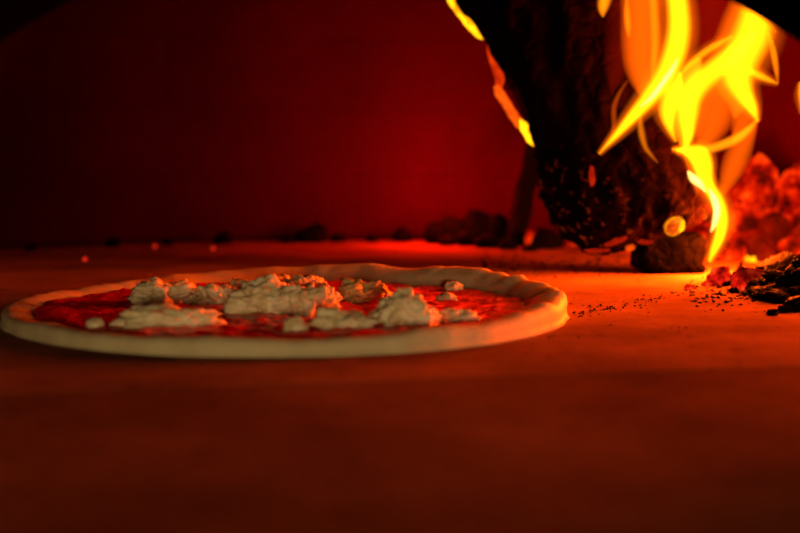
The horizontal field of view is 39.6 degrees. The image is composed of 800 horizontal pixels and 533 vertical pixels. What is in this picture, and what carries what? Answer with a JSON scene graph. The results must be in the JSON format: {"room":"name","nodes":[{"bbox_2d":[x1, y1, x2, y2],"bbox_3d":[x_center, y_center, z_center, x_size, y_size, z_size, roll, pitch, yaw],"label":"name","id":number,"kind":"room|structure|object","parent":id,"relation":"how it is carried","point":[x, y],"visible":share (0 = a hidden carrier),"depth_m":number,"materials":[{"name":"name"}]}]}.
{"room":"pizza oven interior","nodes":[
{"label":"pizza oven interior","id":0,"kind":"room"},
{"bbox_2d":[0,0,799,249],"bbox_3d":[0.000,-0.178,0.862,1.300,0.365,0.932,0,5,0],"label":"wall","id":1,"kind":"structure","parent":0,"point":[130,121],"depth_m":1.22,"materials":[{"name":"red brick"}]},
{"bbox_2d":[0,366,799,532],"bbox_3d":[0.000,0.094,0.142,1.700,0.060,0.868,0,5,0],"label":"oven floor","id":2,"kind":"structure","parent":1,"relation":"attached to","point":[714,450],"depth_m":0.30,"materials":[{"name":"stone"}]},
{"bbox_2d":[0,240,799,393],"bbox_3d":[0.000,0.034,0.879,1.700,0.060,1.254,0,5,0],"label":"floor","id":3,"kind":"structure","parent":0,"point":[735,337],"depth_m":0.55,"materials":[{"name":"stone"}]},
{"bbox_2d":[104,237,119,247],"bbox_3d":[-0.301,-0.025,1.162,0.017,0.012,0.014,-2,5,-20],"label":"lump","id":4,"kind":"object","parent":3,"relation":"on","point":[111,242],"visible":1,"depth_m":1.16,"materials":[{"name":"black"}]},
{"bbox_2d":[212,231,231,243],"bbox_3d":[-0.195,-0.032,1.216,0.023,0.015,0.018,1,5,15],"label":"lump","id":5,"kind":"object","parent":3,"relation":"on","point":[224,237],"visible":1,"depth_m":1.21,"materials":[{"name":"black"}]},
{"bbox_2d":[0,263,568,357],"bbox_3d":[-0.059,0.013,0.608,0.299,0.026,0.294,3,6,34],"label":"pizza","id":6,"kind":"object","parent":3,"relation":"on","point":[358,309],"visible":1,"depth_m":0.54,"materials":[{"name":"food"}]},
{"bbox_2d":[280,235,295,242],"bbox_3d":[-0.124,-0.030,1.235,0.018,0.010,0.012,1,5,9],"label":"lump","id":7,"kind":"object","parent":3,"relation":"on","point":[287,238],"visible":1,"depth_m":1.23,"materials":[{"name":"black"}]},
{"bbox_2d":[293,222,326,242],"bbox_3d":[-0.101,-0.038,1.247,0.040,0.023,0.030,-1,5,-8],"label":"lump","id":8,"kind":"object","parent":3,"relation":"on","point":[316,232],"visible":1,"depth_m":1.24,"materials":[{"name":"black"}]},
{"bbox_2d":[330,233,345,242],"bbox_3d":[-0.069,-0.032,1.249,0.018,0.011,0.015,0,5,-4],"label":"lump","id":9,"kind":"object","parent":3,"relation":"on","point":[335,238],"visible":1,"depth_m":1.24,"materials":[{"name":"black"}]},
{"bbox_2d":[365,234,378,242],"bbox_3d":[-0.032,-0.032,1.252,0.017,0.009,0.013,1,5,6],"label":"lump","id":10,"kind":"object","parent":3,"relation":"on","point":[371,238],"visible":1,"depth_m":1.25,"materials":[{"name":"black"}]},
{"bbox_2d":[391,227,412,241],"bbox_3d":[0.002,-0.036,1.251,0.022,0.018,0.018,-3,6,-33],"label":"lump","id":11,"kind":"object","parent":3,"relation":"on","point":[401,234],"visible":1,"depth_m":1.25,"materials":[{"name":"black"}]},
{"bbox_2d":[423,220,444,243],"bbox_3d":[0.040,-0.038,1.220,0.027,0.026,0.024,-3,6,-34],"label":"lump","id":12,"kind":"object","parent":3,"relation":"on","point":[433,231],"visible":0.78,"depth_m":1.21,"materials":[{"name":"black"}]},
{"bbox_2d":[436,235,455,245],"bbox_3d":[0.050,-0.028,1.189,0.020,0.012,0.016,2,5,20],"label":"lump","id":13,"kind":"object","parent":3,"relation":"on","point":[445,240],"visible":1,"depth_m":1.18,"materials":[{"name":"black"}]},
{"bbox_2d":[441,216,463,243],"bbox_3d":[0.061,-0.040,1.220,0.034,0.031,0.028,0,5,1],"label":"lump","id":14,"kind":"object","parent":3,"relation":"on","point":[453,226],"visible":0.52,"depth_m":1.22,"materials":[{"name":"black"}]},
{"bbox_2d":[455,229,475,245],"bbox_3d":[0.071,-0.031,1.189,0.023,0.018,0.022,-2,5,-22],"label":"lump","id":15,"kind":"object","parent":3,"relation":"on","point":[465,238],"visible":0.87,"depth_m":1.18,"materials":[{"name":"black"}]},
{"bbox_2d":[462,209,489,238],"bbox_3d":[0.086,-0.044,1.222,0.034,0.039,0.037,-3,5,-29],"label":"lump","id":16,"kind":"object","parent":3,"relation":"on","point":[476,221],"visible":0.58,"depth_m":1.21,"materials":[{"name":"black"}]},
{"bbox_2d":[473,233,499,247],"bbox_3d":[0.090,-0.027,1.156,0.028,0.016,0.024,0,5,4],"label":"lump","id":17,"kind":"object","parent":3,"relation":"on","point":[488,240],"visible":0.99,"depth_m":1.15,"materials":[{"name":"black"}]},
{"bbox_2d":[487,214,508,241],"bbox_3d":[0.106,-0.041,1.218,0.030,0.034,0.028,1,5,14],"label":"lump","id":18,"kind":"object","parent":3,"relation":"on","point":[498,224],"visible":0.57,"depth_m":1.21,"materials":[{"name":"black"}]},
{"bbox_2d":[499,238,517,249],"bbox_3d":[0.109,-0.023,1.124,0.019,0.012,0.016,2,5,18],"label":"lump","id":19,"kind":"object","parent":3,"relation":"on","point":[505,244],"visible":1,"depth_m":1.12,"materials":[{"name":"black"}]},
{"bbox_2d":[506,142,536,247],"bbox_3d":[0.139,-0.100,1.195,0.024,0.168,0.092,3,6,34],"label":"branch","id":20,"kind":"object","parent":3,"relation":"on","point":[525,187],"visible":0.54,"depth_m":1.18,"materials":[{"name":"black wood"}]},
{"bbox_2d":[525,230,533,241],"bbox_3d":[0.143,-0.035,1.259,0.026,0.015,0.020,-1,5,-17],"label":"ember","id":21,"kind":"object","parent":3,"relation":"on","point":[529,234],"visible":0.41,"depth_m":1.25,"materials":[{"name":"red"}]},
{"bbox_2d":[521,244,538,251],"bbox_3d":[0.129,-0.018,1.101,0.019,0.008,0.016,0,5,0],"label":"lump","id":22,"kind":"object","parent":3,"relation":"on","point":[529,247],"visible":1,"depth_m":1.10,"materials":[{"name":"black"}]},
{"bbox_2d":[531,227,563,248],"bbox_3d":[0.151,-0.029,1.134,0.032,0.023,0.028,2,5,18],"label":"stub","id":23,"kind":"object","parent":3,"relation":"on","point":[544,238],"visible":0.87,"depth_m":1.12,"materials":[{"name":"black wood"}]},
{"bbox_2d":[447,0,713,255],"bbox_3d":[0.122,-0.174,0.898,0.267,0.325,0.136,3,5,30],"label":"log","id":24,"kind":"object","parent":3,"relation":"on","point":[612,176],"visible":1,"depth_m":0.84,"materials":[{"name":"black wood"}]},
{"bbox_2d":[482,246,783,338],"bbox_3d":[0.192,0.004,0.859,0.274,0.002,0.700,0,5,3],"label":"crumbs","id":25,"kind":"object","parent":3,"relation":"on","point":[596,259],"visible":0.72,"depth_m":0.71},
{"bbox_2d":[629,231,706,273],"bbox_3d":[0.210,-0.011,0.864,0.058,0.033,0.046,0,5,0],"label":"block","id":26,"kind":"object","parent":3,"relation":"on","point":[683,252],"visible":0.83,"depth_m":0.84,"materials":[{"name":"brown wood"}]},
{"bbox_2d":[684,284,693,289],"bbox_3d":[0.191,0.013,0.736,0.007,0.004,0.006,1,5,8],"label":"ember","id":27,"kind":"object","parent":3,"relation":"on","point":[687,286],"visible":1,"depth_m":0.73,"materials":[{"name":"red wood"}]},
{"bbox_2d":[683,222,708,247],"bbox_3d":[0.313,-0.033,1.153,0.038,0.027,0.028,2,5,21],"label":"ember","id":28,"kind":"object","parent":3,"relation":"on","point":[701,228],"visible":0.19,"depth_m":1.15,"materials":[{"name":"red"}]},
{"bbox_2d":[701,280,710,285],"bbox_3d":[0.209,0.011,0.762,0.006,0.004,0.005,-3,5,-30],"label":"ember","id":29,"kind":"object","parent":3,"relation":"on","point":[706,282],"visible":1,"depth_m":0.76,"materials":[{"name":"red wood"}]},
{"bbox_2d":[705,207,730,253],"bbox_3d":[0.302,-0.033,1.041,0.031,0.046,0.025,1,5,15],"label":"ember","id":30,"kind":"object","parent":3,"relation":"on","point":[714,230],"visible":0.47,"depth_m":1.04,"materials":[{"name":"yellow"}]},
{"bbox_2d":[706,266,731,284],"bbox_3d":[0.220,0.006,0.765,0.022,0.013,0.012,-2,5,-20],"label":"ember","id":31,"kind":"object","parent":3,"relation":"on","point":[718,275],"visible":0.92,"depth_m":0.76,"materials":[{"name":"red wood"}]},
{"bbox_2d":[709,238,736,260],"bbox_3d":[0.286,-0.015,0.983,0.024,0.021,0.020,-1,5,-9],"label":"ember","id":32,"kind":"object","parent":3,"relation":"on","point":[724,251],"visible":1,"depth_m":0.97,"materials":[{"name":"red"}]},
{"bbox_2d":[721,280,730,285],"bbox_3d":[0.224,0.011,0.764,0.011,0.005,0.010,-4,6,-40],"label":"lump","id":33,"kind":"object","parent":3,"relation":"on","point":[728,282],"visible":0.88,"depth_m":0.76,"materials":[{"name":"black wood"}]},
{"bbox_2d":[717,159,746,209],"bbox_3d":[0.331,-0.073,1.098,0.034,0.067,0.030,3,5,31],"label":"flame","id":34,"kind":"object","parent":3,"relation":"on","point":[722,196],"visible":0.32,"depth_m":1.09,"materials":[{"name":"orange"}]},
{"bbox_2d":[727,287,738,292],"bbox_3d":[0.216,0.015,0.718,0.007,0.004,0.006,2,5,28],"label":"lump","id":35,"kind":"object","parent":3,"relation":"on","point":[733,289],"visible":1,"depth_m":0.72,"materials":[{"name":"black wood"}]},
{"bbox_2d":[726,232,746,259],"bbox_3d":[0.302,-0.018,0.993,0.029,0.025,0.022,-1,5,-17],"label":"ember","id":36,"kind":"object","parent":3,"relation":"on","point":[738,239],"visible":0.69,"depth_m":0.98,"materials":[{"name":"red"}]},
{"bbox_2d":[731,271,745,289],"bbox_3d":[0.223,0.009,0.730,0.009,0.013,0.009,3,5,28],"label":"ember","id":37,"kind":"object","parent":3,"relation":"on","point":[737,281],"visible":1,"depth_m":0.73,"materials":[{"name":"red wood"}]},
{"bbox_2d":[721,196,763,239],"bbox_3d":[0.318,-0.036,1.020,0.046,0.056,0.037,-1,5,-17],"label":"ember","id":38,"kind":"object","parent":3,"relation":"on","point":[744,218],"visible":0.43,"depth_m":1.01,"materials":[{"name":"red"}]},
{"bbox_2d":[744,255,757,261],"bbox_3d":[0.307,-0.007,0.970,0.014,0.007,0.008,-1,5,-17],"label":"ember","id":39,"kind":"object","parent":3,"relation":"on","point":[747,258],"visible":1,"depth_m":0.97,"materials":[{"name":"yellow wood"}]},
{"bbox_2d":[747,278,759,287],"bbox_3d":[0.234,0.012,0.725,0.014,0.009,0.011,-2,5,-18],"label":"lump","id":40,"kind":"object","parent":3,"relation":"on","point":[750,283],"visible":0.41,"depth_m":0.72,"materials":[{"name":"black wood"}]},
{"bbox_2d":[751,294,762,299],"bbox_3d":[0.218,0.018,0.677,0.008,0.004,0.006,-2,5,-22],"label":"lump","id":41,"kind":"object","parent":3,"relation":"on","point":[754,296],"visible":1,"depth_m":0.68,"materials":[{"name":"black wood"}]},
{"bbox_2d":[745,231,776,261],"bbox_3d":[0.317,-0.018,0.970,0.025,0.027,0.023,-3,6,-33],"label":"ember","id":42,"kind":"object","parent":3,"relation":"on","point":[758,245],"visible":0.84,"depth_m":0.97,"materials":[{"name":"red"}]},
{"bbox_2d":[737,267,799,297],"bbox_3d":[0.285,0.010,0.705,0.137,0.023,0.122,1,5,17],"label":"heap","id":43,"kind":"object","parent":3,"relation":"on","point":[765,285],"visible":0.56,"depth_m":0.69,"materials":[{"name":"black wood"}]},
{"bbox_2d":[729,267,763,284],"bbox_3d":[0.234,0.007,0.742,0.028,0.015,0.023,-1,5,-9],"label":"scrap","id":44,"kind":"object","parent":43,"relation":"on","point":[747,274],"visible":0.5,"depth_m":0.73,"materials":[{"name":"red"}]},
{"bbox_2d":[774,267,799,286],"bbox_3d":[0.241,0.010,0.681,0.023,0.019,0.021,4,6,37],"label":"lump","id":45,"kind":"object","parent":43,"relation":"on","point":[790,277],"visible":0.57,"depth_m":0.68,"materials":[{"name":"black"}]},
{"bbox_2d":[786,254,799,269],"bbox_3d":[0.268,0.003,0.729,0.022,0.026,0.024,-4,6,-42],"label":"lump","id":46,"kind":"object","parent":43,"relation":"on","point":[795,263],"visible":0.31,"depth_m":0.72,"materials":[{"name":"black wood"}]},
{"bbox_2d":[766,309,778,315],"bbox_3d":[0.201,0.025,0.601,0.007,0.004,0.005,1,5,17],"label":"lump","id":47,"kind":"object","parent":3,"relation":"on","point":[773,312],"visible":1,"depth_m":0.60,"materials":[{"name":"black wood"}]},
{"bbox_2d":[757,212,794,245],"bbox_3d":[0.340,-0.028,1.000,0.037,0.043,0.030,-3,6,-31],"label":"ember","id":48,"kind":"object","parent":3,"relation":"on","point":[777,227],"visible":0.38,"depth_m":0.99,"materials":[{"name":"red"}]},
{"bbox_2d":[755,251,796,271],"bbox_3d":[0.271,0.000,0.784,0.042,0.022,0.032,-1,5,-15],"label":"lump","id":49,"kind":"object","parent":3,"relation":"on","point":[780,262],"visible":0.43,"depth_m":0.78,"materials":[{"name":"wood"}]},
{"bbox_2d":[768,290,790,303],"bbox_3d":[0.225,0.018,0.658,0.011,0.008,0.012,-2,5,-23],"label":"lump","id":50,"kind":"object","parent":3,"relation":"on","point":[776,296],"visible":0.87,"depth_m":0.66,"materials":[{"name":"black wood"}]},
{"bbox_2d":[777,306,791,312],"bbox_3d":[0.212,0.023,0.614,0.008,0.004,0.006,0,5,4],"label":"lump","id":51,"kind":"object","parent":3,"relation":"on","point":[784,309],"visible":1,"depth_m":0.61,"materials":[{"name":"black wood"}]},
{"bbox_2d":[775,234,799,254],"bbox_3d":[0.337,-0.016,0.961,0.024,0.025,0.023,2,5,27],"label":"ember","id":52,"kind":"object","parent":3,"relation":"on","point":[792,243],"visible":0.64,"depth_m":0.95,"materials":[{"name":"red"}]},
{"bbox_2d":[780,167,799,211],"bbox_3d":[0.389,-0.067,1.098,0.067,0.063,0.058,1,5,12],"label":"ember","id":53,"kind":"object","parent":3,"relation":"on","point":[790,178],"visible":0.3,"depth_m":1.08,"materials":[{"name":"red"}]},
{"bbox_2d":[783,203,799,227],"bbox_3d":[0.369,-0.035,1.031,0.046,0.053,0.038,-1,5,-14],"label":"ember","id":54,"kind":"object","parent":3,"relation":"on","point":[793,214],"visible":0.3,"depth_m":1.02,"materials":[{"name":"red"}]},
{"bbox_2d":[783,296,799,310],"bbox_3d":[0.225,0.020,0.622,0.022,0.009,0.017,-2,5,-18],"label":"lump","id":55,"kind":"object","parent":3,"relation":"on","point":[794,302],"visible":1,"depth_m":0.62,"materials":[{"name":"black wood"}]},
{"bbox_2d":[789,223,799,236],"bbox_3d":[0.359,-0.025,0.980,0.030,0.041,0.034,3,5,31],"label":"ember","id":56,"kind":"object","parent":3,"relation":"on","point":[796,230],"visible":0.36,"depth_m":0.98,"materials":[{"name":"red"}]},
{"label":"ember","id":57,"kind":"object","parent":3,"relation":"on","visible":0},
{"bbox_2d":[726,153,783,213],"bbox_3d":[0.340,-0.065,1.058,0.054,0.087,0.044,-1,5,-7],"label":"ember","id":58,"kind":"object","parent":57,"relation":"on","point":[759,180],"visible":0.53,"depth_m":1.04,"materials":[{"name":"red"}]},
{"bbox_2d":[763,206,778,214],"bbox_3d":[0.347,-0.038,1.051,0.033,0.055,0.026,-1,5,-16],"label":"ember","id":59,"kind":"object","parent":58,"relation":"on","point":[767,211],"visible":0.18,"depth_m":1.04,"materials":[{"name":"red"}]},
{"bbox_2d":[0,0,799,41],"bbox_3d":[0.000,-0.217,0.389,1.500,0.520,0.070,0,5,0],"label":"wall","id":60,"kind":"structure","parent":0,"point":[15,15],"depth_m":0.42,"materials":[{"name":"black"}]}
]}

